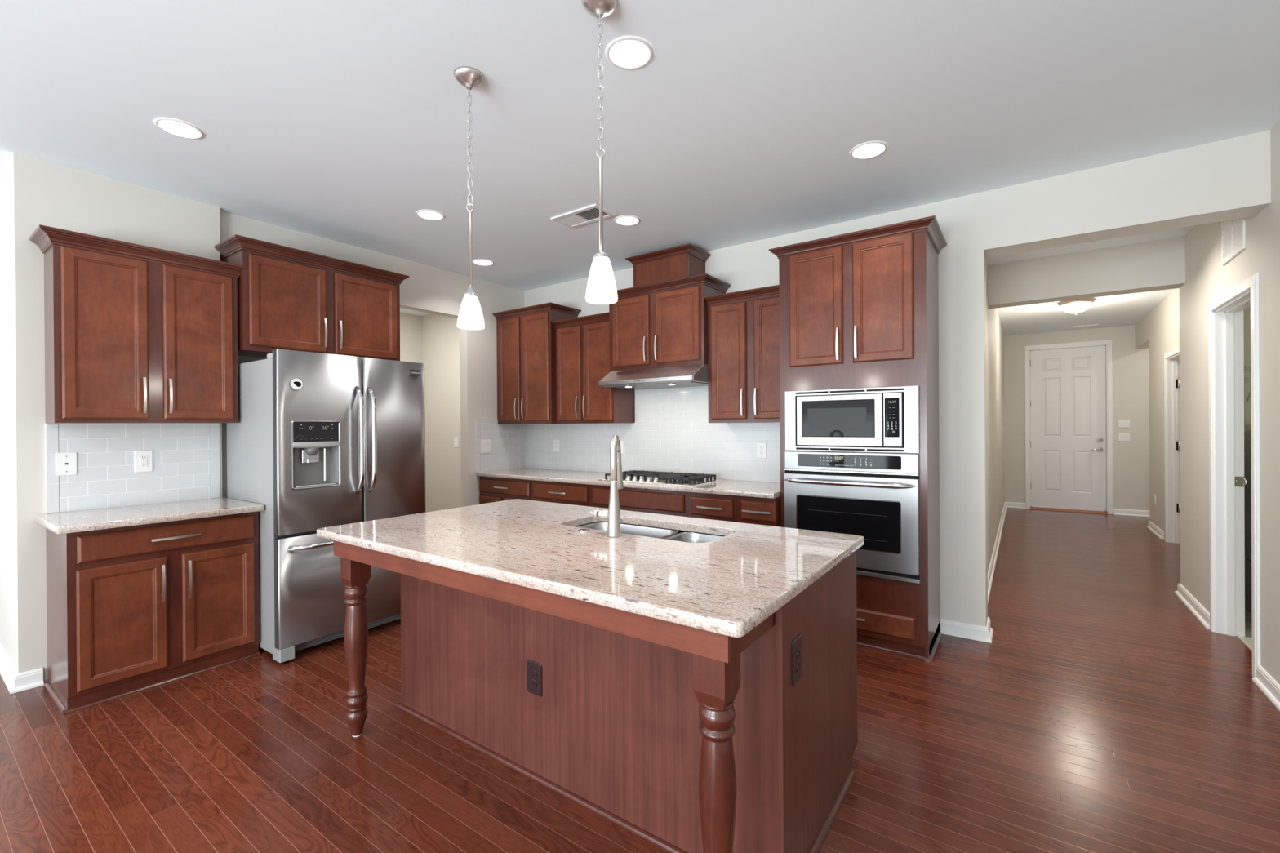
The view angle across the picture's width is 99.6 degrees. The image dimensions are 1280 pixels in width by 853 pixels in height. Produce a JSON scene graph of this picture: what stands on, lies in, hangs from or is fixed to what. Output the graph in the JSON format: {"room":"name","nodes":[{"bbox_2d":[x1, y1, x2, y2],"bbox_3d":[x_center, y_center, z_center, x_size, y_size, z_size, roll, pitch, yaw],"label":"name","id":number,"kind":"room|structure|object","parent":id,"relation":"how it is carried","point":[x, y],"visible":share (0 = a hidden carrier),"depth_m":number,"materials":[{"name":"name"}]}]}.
{"room":"kitchen","nodes":[
{"label":"kitchen","id":0,"kind":"room"},
{"bbox_2d":[0,184,4,649],"bbox_3d":[-4.555,-0.020,3.820,2.150,2.828,0.120,0,0,35],"label":"wall","id":1,"kind":"structure","parent":0,"point":[2,537],"depth_m":3.18,"materials":[{"name":"white paint"}]},
{"bbox_2d":[0,642,44,693],"bbox_3d":[-4.335,1.349,3.633,2.713,0.088,0.117,0,0,35],"label":"baseboard","id":2,"kind":"structure","parent":1,"relation":"attached to","point":[15,682],"depth_m":2.88,"materials":[{"name":"white paint"}]},
{"bbox_2d":[0,152,222,683],"bbox_3d":[-3.238,-0.028,3.359,0.532,2.828,0.893,0,0,35],"label":"wall","id":3,"kind":"structure","parent":0,"point":[35,192],"depth_m":2.92,"materials":[{"name":"white paint"}]},
{"bbox_2d":[45,423,220,513],"bbox_3d":[-2.989,0.225,3.240,0.009,0.490,0.776,0,0,35],"label":"backsplash","id":4,"kind":"structure","parent":3,"relation":"attached to","point":[186,458],"depth_m":3.19,"materials":[{"name":"tile"}]},
{"bbox_2d":[55,452,77,475],"bbox_3d":[-3.163,0.207,2.980,0.007,0.127,0.082,0,0,35],"label":"jack plate","id":5,"kind":"object","parent":4,"relation":"attached to","point":[65,462],"visible":1,"depth_m":2.98,"materials":[{"name":"white plastic"}]},
{"bbox_2d":[133,449,152,472],"bbox_3d":[-2.976,0.208,3.241,0.010,0.130,0.084,0,0,35],"label":"outlet","id":6,"kind":"object","parent":4,"relation":"attached to","point":[143,460],"visible":1,"depth_m":3.24,"materials":[{"name":"white plastic"}]},
{"bbox_2d":[139,455,147,466],"bbox_3d":[-2.974,0.208,3.239,0.003,0.066,0.033,0,0,35],"label":"socket","id":7,"kind":"object","parent":6,"relation":"attached to","point":[143,459],"depth_m":3.24,"materials":[{"name":"white plastic"}]},
{"bbox_2d":[29,224,248,423],"bbox_3d":[-2.860,-0.515,3.155,0.320,0.990,0.900,0,0,35],"label":"upper cabinet","id":8,"kind":"object","parent":3,"relation":"attached to","point":[135,333],"visible":1,"depth_m":3.01,"materials":[{"name":"brown wood"}]},
{"bbox_2d":[219,210,524,506],"bbox_3d":[-2.071,-0.039,4.746,0.114,2.828,2.721,0,0,35],"label":"wall","id":9,"kind":"structure","parent":0,"point":[428,289],"depth_m":5.13,"materials":[{"name":"white paint"}]},
{"bbox_2d":[213,234,409,360],"bbox_3d":[-2.325,-0.836,3.923,0.426,0.700,1.156,0,0,35],"label":"upper cabinet","id":10,"kind":"object","parent":9,"relation":"attached to","point":[289,298],"visible":0.97,"depth_m":3.71,"materials":[{"name":"brown wood"}]},
{"bbox_2d":[475,418,525,472],"bbox_3d":[-1.422,0.187,5.552,0.009,0.522,0.640,0,0,35],"label":"backsplash","id":11,"kind":"structure","parent":9,"relation":"attached to","point":[507,441],"depth_m":5.53,"materials":[{"name":"tile"}]},
{"bbox_2d":[480,440,490,453],"bbox_3d":[-1.534,0.199,5.377,0.011,0.130,0.122,0,0,35],"label":"light switch","id":12,"kind":"object","parent":11,"relation":"attached to","point":[485,444],"visible":1,"depth_m":5.38,"materials":[{"name":"white plastic"}]},
{"bbox_2d":[400,312,421,363],"bbox_3d":[-2.730,-0.036,5.574,1.918,2.828,2.134,0,0,35],"label":"wall","id":13,"kind":"structure","parent":0,"point":[410,324],"depth_m":6.80,"materials":[{"name":"white paint"}]},
{"bbox_2d":[0,0,1279,335],"bbox_3d":[0.878,-1.501,3.842,11.400,0.138,15.100,0,0,35],"label":"ceiling","id":14,"kind":"structure","parent":0,"point":[341,121],"depth_m":2.48,"materials":[{"name":"white paint"}]},
{"bbox_2d":[153,117,204,138],"bbox_3d":[-2.233,-1.443,2.622,0.188,0.006,0.188,0,0,35],"label":"recessed light","id":15,"kind":"object","parent":14,"relation":"in","point":[174,126],"visible":1,"depth_m":2.61,"materials":[{"name":"white metal"}]},
{"bbox_2d":[415,209,444,220],"bbox_3d":[-1.439,-1.451,3.713,0.188,0.006,0.188,0,0,35],"label":"recessed light","id":16,"kind":"object","parent":14,"relation":"in","point":[431,215],"visible":1,"depth_m":3.70,"materials":[{"name":"white metal"}]},
{"bbox_2d":[453,66,484,329],"bbox_3d":[-0.706,-0.934,2.247,0.124,1.044,0.124,0,0,35],"label":"pendant light","id":17,"kind":"object","parent":14,"relation":"hanging from","point":[470,317],"visible":1,"depth_m":2.23,"materials":[{"name":"silver metal"}]},
{"bbox_2d":[472,258,493,265],"bbox_3d":[-1.389,-1.454,4.792,0.188,0.006,0.188,0,0,35],"label":"recessed light","id":18,"kind":"object","parent":14,"relation":"in","point":[478,261],"visible":1,"depth_m":4.78,"materials":[{"name":"white metal"}]},
{"bbox_2d":[551,204,615,228],"bbox_3d":[-0.398,-1.453,3.753,0.414,0.016,0.215,0,0,35],"label":"ceiling vent","id":19,"kind":"object","parent":14,"relation":"in","point":[589,214],"visible":0.94,"depth_m":3.75,"materials":[{"name":"white metal"}]},
{"bbox_2d":[581,0,617,304],"bbox_3d":[-0.135,-0.945,1.856,0.124,1.027,0.124,0,0,35],"label":"pendant light","id":20,"kind":"object","parent":14,"relation":"hanging from","point":[601,289],"visible":1,"depth_m":1.84,"materials":[{"name":"white glass"}]},
{"bbox_2d":[613,215,640,225],"bbox_3d":[-0.089,-1.460,3.836,0.188,0.006,0.188,0,0,35],"label":"recessed light","id":21,"kind":"object","parent":14,"relation":"in","point":[622,220],"visible":1,"depth_m":3.83,"materials":[{"name":"white metal"}]},
{"bbox_2d":[605,35,653,69],"bbox_3d":[-0.041,-1.457,2.114,0.188,0.006,0.188,0,0,35],"label":"recessed light","id":22,"kind":"object","parent":14,"relation":"in","point":[626,52],"visible":1,"depth_m":2.10,"materials":[{"name":"white metal"}]},
{"bbox_2d":[849,141,888,159],"bbox_3d":[1.216,-1.467,2.876,0.188,0.006,0.188,0,0,35],"label":"recessed light","id":23,"kind":"object","parent":14,"relation":"in","point":[866,150],"visible":1,"depth_m":2.86,"materials":[{"name":"white metal"}]},
{"bbox_2d":[1057,297,1096,314],"bbox_3d":[5.092,-1.386,6.310,0.356,0.160,0.356,0,0,35],"label":"flush light","id":24,"kind":"object","parent":14,"relation":"attached to","point":[1073,306],"visible":0.98,"depth_m":6.22,"materials":[{"name":"white glass"}]},
{"bbox_2d":[1071,324,1098,327],"bbox_3d":[6.523,-1.475,7.918,0.300,0.008,0.100,0,0,35],"label":"ceiling vent","id":25,"kind":"object","parent":14,"relation":"in","point":[1092,324],"visible":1,"depth_m":7.92,"materials":[{"name":"white metal"}]},
{"bbox_2d":[987,235,1185,308],"bbox_3d":[3.704,-1.274,4.576,1.269,0.358,0.195,0,0,35],"label":"beam","id":26,"kind":"structure","parent":14,"relation":"attached to","point":[1157,264],"depth_m":4.46,"materials":[{"name":"white paint"}]},
{"bbox_2d":[0,505,1279,852],"bbox_3d":[0.898,1.406,3.848,11.400,0.104,15.100,0,0,35],"label":"floor","id":27,"kind":"structure","parent":0,"point":[1099,714],"depth_m":2.27,"materials":[{"name":"brown wood"}]},
{"bbox_2d":[44,511,260,715],"bbox_3d":[-2.737,0.944,3.071,0.604,0.878,0.820,0,0,35],"label":"base cabinet","id":28,"kind":"object","parent":27,"relation":"on","point":[133,609],"visible":0.98,"depth_m":2.85,"materials":[{"name":"brown wood"}]},
{"bbox_2d":[34,497,263,534],"bbox_3d":[-2.736,0.487,3.052,0.635,0.036,0.845,0,0,35],"label":"countertop","id":29,"kind":"structure","parent":28,"relation":"on","point":[65,522],"depth_m":2.91,"materials":[{"name":"stone"}]},
{"bbox_2d":[226,349,425,664],"bbox_3d":[-2.101,0.466,3.688,0.920,1.822,0.942,0,0,35],"label":"refrigerator","id":30,"kind":"object","parent":27,"relation":"on","point":[347,446],"visible":0.88,"depth_m":3.32,"materials":[{"name":"grey metal"}]},
{"bbox_2d":[289,377,303,390],"bbox_3d":[-2.007,-0.249,3.160,0.003,0.071,0.071,0,0,35],"label":"sticker","id":31,"kind":"object","parent":30,"relation":"attached to","point":[296,384],"visible":1,"depth_m":3.16,"materials":[{"name":"white paper"}]},
{"bbox_2d":[479,475,532,504],"bbox_3d":[-1.120,0.925,5.341,0.735,0.886,0.658,0,0,35],"label":"base cabinet","id":32,"kind":"object","parent":27,"relation":"on","point":[491,490],"visible":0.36,"depth_m":5.11,"materials":[{"name":"brown wood"}]},
{"bbox_2d":[532,480,590,506],"bbox_3d":[-0.538,0.922,4.928,0.691,0.886,0.658,0,0,35],"label":"base cabinet","id":33,"kind":"object","parent":27,"relation":"on","point":[575,494],"visible":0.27,"depth_m":4.67,"materials":[{"name":"brown wood"}]},
{"bbox_2d":[333,529,857,852],"bbox_3d":[-0.232,0.929,2.306,1.977,0.880,1.138,0,0,35],"label":"kitchen island","id":34,"kind":"object","parent":27,"relation":"on","point":[684,739],"visible":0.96,"depth_m":1.85,"materials":[{"name":"brown wood"}]},
{"bbox_2d":[527,659,542,697],"bbox_3d":[-0.412,0.981,2.105,0.080,0.126,0.009,0,0,35],"label":"outlet","id":35,"kind":"object","parent":34,"relation":"attached to","point":[534,668],"visible":1,"depth_m":2.10,"materials":[{"name":"black plastic"}]},
{"bbox_2d":[530,679,537,688],"bbox_3d":[-0.414,1.001,2.103,0.033,0.029,0.003,0,0,35],"label":"socket","id":36,"kind":"object","parent":35,"relation":"attached to","point":[533,682],"depth_m":2.10,"materials":[{"name":"black plastic"}]},
{"bbox_2d":[530,669,537,677],"bbox_3d":[-0.414,0.962,2.103,0.033,0.029,0.003,0,0,35],"label":"socket","id":37,"kind":"object","parent":35,"relation":"attached to","point":[533,672],"depth_m":2.10,"materials":[{"name":"black plastic"}]},
{"bbox_2d":[316,498,863,637],"bbox_3d":[-0.274,0.471,2.325,2.082,0.034,1.192,0,0,35],"label":"island countertop","id":38,"kind":"structure","parent":34,"relation":"on","point":[730,584],"depth_m":1.91,"materials":[{"name":"stone"}]},
{"bbox_2d":[577,528,590,532],"bbox_3d":[-0.241,0.450,2.342,0.054,0.007,0.054,0,0,35],"label":"button","id":39,"kind":"object","parent":38,"relation":"on","point":[580,530],"visible":1,"depth_m":2.33,"materials":[{"name":"silver metal"}]},
{"bbox_2d":[589,435,623,537],"bbox_3d":[-0.114,0.244,2.310,0.158,0.417,0.178,0,0,35],"label":"faucet","id":40,"kind":"object","parent":38,"relation":"on","point":[612,514],"visible":1,"depth_m":2.22,"materials":[{"name":"silver metal"}]},
{"bbox_2d":[575,521,725,542],"bbox_3d":[0.019,0.582,2.439,0.809,0.189,0.362,0,0,35],"label":"sink","id":41,"kind":"object","parent":38,"relation":"in","point":[630,529],"visible":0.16,"depth_m":2.60,"materials":[{"name":"metal"}]},
{"bbox_2d":[791,634,802,685],"bbox_3d":[0.469,0.693,1.606,0.009,0.130,0.075,0,0,35],"label":"outlet","id":42,"kind":"object","parent":34,"relation":"attached to","point":[797,655],"visible":1,"depth_m":1.59,"materials":[{"name":"black plastic"}]},
{"bbox_2d":[795,661,800,672],"bbox_3d":[0.471,0.713,1.605,0.003,0.029,0.033,0,0,35],"label":"socket","id":43,"kind":"object","parent":42,"relation":"attached to","point":[797,663],"depth_m":1.60,"materials":[{"name":"black plastic"}]},
{"bbox_2d":[795,648,800,659],"bbox_3d":[0.470,0.674,1.604,0.003,0.029,0.033,0,0,35],"label":"socket","id":44,"kind":"object","parent":42,"relation":"attached to","point":[797,650],"depth_m":1.60,"materials":[{"name":"black plastic"}]},
{"bbox_2d":[590,484,688,516],"bbox_3d":[0.129,0.919,4.455,0.943,0.886,0.658,0,0,35],"label":"base cabinet","id":45,"kind":"object","parent":27,"relation":"on","point":[673,503],"visible":0.02,"depth_m":4.16,"materials":[{"name":"brown wood"}]},
{"bbox_2d":[688,492,737,522],"bbox_3d":[0.672,0.916,4.070,0.386,0.886,0.658,0,0,35],"label":"base cabinet","id":46,"kind":"object","parent":27,"relation":"on","point":[700,505],"visible":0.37,"depth_m":3.82,"materials":[{"name":"brown wood"}]},
{"bbox_2d":[737,495,780,527],"bbox_3d":[0.946,0.914,3.876,0.283,0.886,0.658,0,0,35],"label":"base cabinet","id":47,"kind":"object","parent":27,"relation":"on","point":[751,510],"visible":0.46,"depth_m":3.62,"materials":[{"name":"brown wood"}]},
{"bbox_2d":[475,467,780,498],"bbox_3d":[-0.179,0.459,4.679,3.043,0.035,0.645,0,0,35],"label":"countertop","id":48,"kind":"structure","parent":47,"relation":"on","point":[729,487],"depth_m":4.21,"materials":[{"name":"stone"}]},
{"bbox_2d":[597,470,723,486],"bbox_3d":[0.161,0.414,4.419,0.905,0.053,0.500,0,0,35],"label":"cooktop","id":49,"kind":"object","parent":48,"relation":"in","point":[631,476],"visible":0.96,"depth_m":4.28,"materials":[{"name":"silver metal"}]},
{"bbox_2d":[768,215,946,662],"bbox_3d":[1.436,0.084,3.563,0.982,2.542,0.592,0,0,35],"label":"oven tower","id":50,"kind":"object","parent":27,"relation":"on","point":[860,308],"visible":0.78,"depth_m":3.29,"materials":[{"name":"brown wood"}]},
{"bbox_2d":[784,385,919,453],"bbox_3d":[1.285,-0.039,3.351,0.798,0.392,0.040,0,0,35],"label":"microwave","id":51,"kind":"object","parent":50,"relation":"in","point":[886,420],"visible":1,"depth_m":3.31,"materials":[{"name":"metal"}]},
{"bbox_2d":[783,450,920,583],"bbox_3d":[1.267,0.535,3.324,0.805,0.748,0.110,0,0,35],"label":"wall oven","id":52,"kind":"object","parent":50,"relation":"in","point":[878,508],"visible":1,"depth_m":3.27,"materials":[{"name":"metal"}]},
{"bbox_2d":[1244,424,1251,612],"bbox_3d":[4.538,0.657,3.492,0.724,1.345,0.660,0,0,35],"label":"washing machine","id":53,"kind":"object","parent":27,"relation":"on","point":[1247,433],"visible":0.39,"depth_m":3.90,"materials":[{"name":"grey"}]},
{"bbox_2d":[421,129,1271,626],"bbox_3d":[0.157,-0.054,4.963,7.513,2.828,0.211,0,0,35],"label":"wall","id":54,"kind":"structure","parent":0,"point":[1228,179],"depth_m":3.45,"materials":[{"name":"white paint"}]},
{"bbox_2d":[453,437,458,447],"bbox_3d":[-2.219,0.193,6.514,0.085,0.122,0.011,0,0,35],"label":"light switch","id":55,"kind":"object","parent":54,"relation":"attached to","point":[455,439],"visible":1,"depth_m":6.50,"materials":[{"name":"white plastic"}]},
{"bbox_2d":[492,302,581,424],"bbox_3d":[-1.033,-0.586,5.407,0.815,1.123,0.434,0,0,35],"label":"upper cabinet","id":56,"kind":"object","parent":54,"relation":"attached to","point":[526,335],"visible":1,"depth_m":5.24,"materials":[{"name":"brown wood"}]},
{"bbox_2d":[551,312,635,423],"bbox_3d":[-0.440,-0.509,5.027,0.694,0.962,0.369,0,0,35],"label":"upper cabinet","id":57,"kind":"object","parent":54,"relation":"attached to","point":[582,343],"visible":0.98,"depth_m":4.88,"materials":[{"name":"brown wood"}]},
{"bbox_2d":[524,386,780,482],"bbox_3d":[0.002,0.000,4.939,3.045,0.879,0.009,0,0,35],"label":"backsplash","id":58,"kind":"structure","parent":54,"relation":"attached to","point":[672,431],"depth_m":4.75,"materials":[{"name":"tile"}]},
{"bbox_2d":[553,440,559,451],"bbox_3d":[-0.858,0.196,5.538,0.080,0.122,0.010,0,0,35],"label":"outlet","id":59,"kind":"object","parent":58,"relation":"attached to","point":[556,442],"visible":1,"depth_m":5.53,"materials":[{"name":"white plastic"}]},
{"bbox_2d":[620,440,623,453],"bbox_3d":[-0.189,0.194,5.064,0.080,0.124,0.009,0,0,35],"label":"outlet","id":60,"kind":"object","parent":58,"relation":"attached to","point":[621,442],"visible":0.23,"depth_m":5.04,"materials":[{"name":"white plastic"}]},
{"bbox_2d":[756,442,766,458],"bbox_3d":[0.955,0.188,4.252,0.080,0.124,0.009,0,0,35],"label":"outlet","id":61,"kind":"object","parent":58,"relation":"attached to","point":[761,446],"visible":1,"depth_m":4.25,"materials":[{"name":"white plastic"}]},
{"bbox_2d":[625,243,711,287],"bbox_3d":[0.234,-1.294,4.556,0.634,0.279,0.348,0,0,35],"label":"duct cover","id":62,"kind":"object","parent":54,"relation":"attached to","point":[685,260],"visible":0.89,"depth_m":4.43,"materials":[{"name":"brown wood"}]},
{"bbox_2d":[608,273,730,371],"bbox_3d":[0.202,-0.815,4.534,1.028,0.675,0.425,0,0,35],"label":"upper cabinet","id":63,"kind":"object","parent":54,"relation":"attached to","point":[661,324],"visible":0.95,"depth_m":4.34,"materials":[{"name":"brown wood"}]},
{"bbox_2d":[598,364,707,389],"bbox_3d":[0.175,-0.400,4.480,0.914,0.152,0.525,0,0,35],"label":"range hood","id":64,"kind":"object","parent":63,"relation":"attached to","point":[691,375],"visible":0.99,"depth_m":4.29,"materials":[{"name":"metal"}]},
{"bbox_2d":[704,284,780,422],"bbox_3d":[0.868,-0.513,4.099,0.657,0.968,0.369,0,0,35],"label":"upper cabinet","id":65,"kind":"object","parent":54,"relation":"attached to","point":[744,326],"visible":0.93,"depth_m":3.99,"materials":[{"name":"brown wood"}]},
{"bbox_2d":[940,617,993,643],"bbox_3d":[2.144,1.306,3.545,0.282,0.088,0.242,0,0,35],"label":"baseboard","id":66,"kind":"structure","parent":54,"relation":"attached to","point":[969,631],"depth_m":3.46,"materials":[{"name":"white paint"}]},
{"bbox_2d":[986,260,1004,570],"bbox_3d":[4.040,-0.083,6.246,0.124,2.828,6.375,0,0,35],"label":"wall","id":67,"kind":"structure","parent":0,"point":[994,334],"depth_m":5.85,"materials":[{"name":"white paint"}]},
{"bbox_2d":[987,502,1006,603],"bbox_3d":[4.113,1.286,6.204,0.030,0.088,6.373,0,0,35],"label":"baseboard","id":68,"kind":"structure","parent":67,"relation":"attached to","point":[993,558],"depth_m":5.51,"materials":[{"name":"white paint"}]},
{"bbox_2d":[1004,324,1150,514],"bbox_3d":[6.933,-0.105,7.440,3.700,2.828,1.360,0,0,35],"label":"wall","id":69,"kind":"structure","parent":0,"point":[1131,365],"depth_m":8.01,"materials":[{"name":"white paint"}]},
{"bbox_2d":[1005,502,1025,508],"bbox_3d":[6.049,1.268,8.719,0.274,0.088,0.030,0,0,35],"label":"baseboard","id":70,"kind":"structure","parent":69,"relation":"attached to","point":[1009,504],"depth_m":8.71,"materials":[{"name":"white paint"}]},
{"bbox_2d":[1024,339,1112,514],"bbox_3d":[6.627,0.009,8.389,1.058,2.600,0.148,0,0,35],"label":"door frame","id":71,"kind":"structure","parent":69,"relation":"in","point":[1107,343],"depth_m":8.15,"materials":[{"name":"white paint"}]},
{"bbox_2d":[1030,346,1106,510],"bbox_3d":[6.606,0.027,8.374,0.934,2.465,0.105,0,0,35],"label":"door","id":72,"kind":"structure","parent":71,"relation":"attached to","point":[1068,386],"depth_m":8.37,"materials":[{"name":"white paint"}]},
{"bbox_2d":[1030,506,1107,514],"bbox_3d":[6.635,1.292,8.390,0.937,0.034,0.152,0,0,35],"label":"threshold","id":73,"kind":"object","parent":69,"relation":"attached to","point":[1080,510],"depth_m":8.36,"materials":[{"name":"brown wood"}]},
{"bbox_2d":[1118,419,1129,427],"bbox_3d":[7.127,-0.043,7.957,0.128,0.118,0.011,0,0,35],"label":"light switch","id":74,"kind":"object","parent":69,"relation":"attached to","point":[1122,423],"visible":1,"depth_m":7.96,"materials":[{"name":"white plastic"}]},
{"bbox_2d":[1118,433,1129,441],"bbox_3d":[7.128,0.162,7.958,0.128,0.118,0.011,0,0,35],"label":"light switch","id":75,"kind":"object","parent":69,"relation":"attached to","point":[1122,437],"visible":1,"depth_m":7.96,"materials":[{"name":"white plastic"}]},
{"bbox_2d":[1113,508,1150,517],"bbox_3d":[7.812,1.259,7.468,1.910,0.088,0.030,0,0,35],"label":"baseboard","id":76,"kind":"structure","parent":69,"relation":"attached to","point":[1116,511],"depth_m":7.91,"materials":[{"name":"white paint"}]},
{"bbox_2d":[1134,288,1179,539],"bbox_3d":[5.948,-0.095,5.957,0.140,2.828,4.640,0,0,35],"label":"wall","id":77,"kind":"structure","parent":0,"point":[1158,331],"depth_m":6.56,"materials":[{"name":"white paint"}]},
{"bbox_2d":[1146,520,1164,538],"bbox_3d":[6.428,1.270,6.650,0.171,0.088,0.891,0,0,35],"label":"baseboard","id":78,"kind":"structure","parent":77,"relation":"attached to","point":[1153,528],"depth_m":6.62,"materials":[{"name":"white paint"}]},
{"bbox_2d":[1164,346,1180,543],"bbox_3d":[5.780,0.245,5.732,0.158,2.150,1.059,0,0,35],"label":"door frame","id":79,"kind":"structure","parent":77,"relation":"in","point":[1171,358],"depth_m":6.12,"materials":[{"name":"white paint"}]},
{"bbox_2d":[1176,378,1180,512],"bbox_3d":[6.366,0.276,5.840,0.816,2.058,0.041,0,0,35],"label":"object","id":80,"kind":"structure","parent":79,"relation":"attached to","point":[1178,507],"depth_m":6.08,"materials":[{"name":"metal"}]},
{"bbox_2d":[1179,119,1279,684],"bbox_3d":[1.566,-0.053,0.348,0.127,2.828,9.580,0,0,35],"label":"wall","id":81,"kind":"structure","parent":0,"point":[1206,279],"depth_m":3.33,"materials":[{"name":"white paint"}]},
{"bbox_2d":[1174,582,1209,628],"bbox_3d":[4.048,1.292,3.941,0.068,0.088,0.924,0,0,35],"label":"baseboard","id":82,"kind":"structure","parent":81,"relation":"attached to","point":[1188,600],"depth_m":3.90,"materials":[{"name":"white paint"}]},
{"bbox_2d":[1221,217,1245,265],"bbox_3d":[3.482,-1.203,3.176,0.010,0.420,0.400,0,0,35],"label":"air vent","id":83,"kind":"object","parent":81,"relation":"in","point":[1233,231],"visible":0.62,"depth_m":3.17,"materials":[{"name":"white metal"}]},
{"bbox_2d":[1208,273,1260,677],"bbox_3d":[3.561,0.266,3.171,0.145,2.150,0.880,0,0,35],"label":"door frame","id":84,"kind":"structure","parent":81,"relation":"in","point":[1225,313],"depth_m":3.45,"materials":[{"name":"white paint"}]},
{"bbox_2d":[1234,476,1246,487],"bbox_3d":[3.813,0.351,3.436,0.057,0.065,0.010,0,0,35],"label":"strike plate","id":85,"kind":"object","parent":84,"relation":"attached to","point":[1238,481],"visible":1,"depth_m":3.44,"materials":[{"name":"silver metal"}]},
{"bbox_2d":[1252,665,1279,711],"bbox_3d":[0.997,1.322,-0.328,0.030,0.088,7.803,0,0,35],"label":"baseboard","id":86,"kind":"structure","parent":81,"relation":"attached to","point":[1263,680],"depth_m":2.71,"materials":[{"name":"white paint"}]},
{"bbox_2d":[1243,306,1250,559],"bbox_3d":[4.512,-0.078,2.610,2.060,2.828,2.480,0,0,35],"label":"wall","id":87,"kind":"structure","parent":0,"point":[1246,313],"depth_m":4.00,"materials":[{"name":"beige paint"}]},
{"bbox_2d":[1244,365,1250,401],"bbox_3d":[5.013,-0.309,3.440,1.900,0.246,0.302,0,0,35],"label":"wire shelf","id":88,"kind":"object","parent":87,"relation":"attached to","point":[1248,367],"visible":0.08,"depth_m":3.89,"materials":[{"name":"white metal"}]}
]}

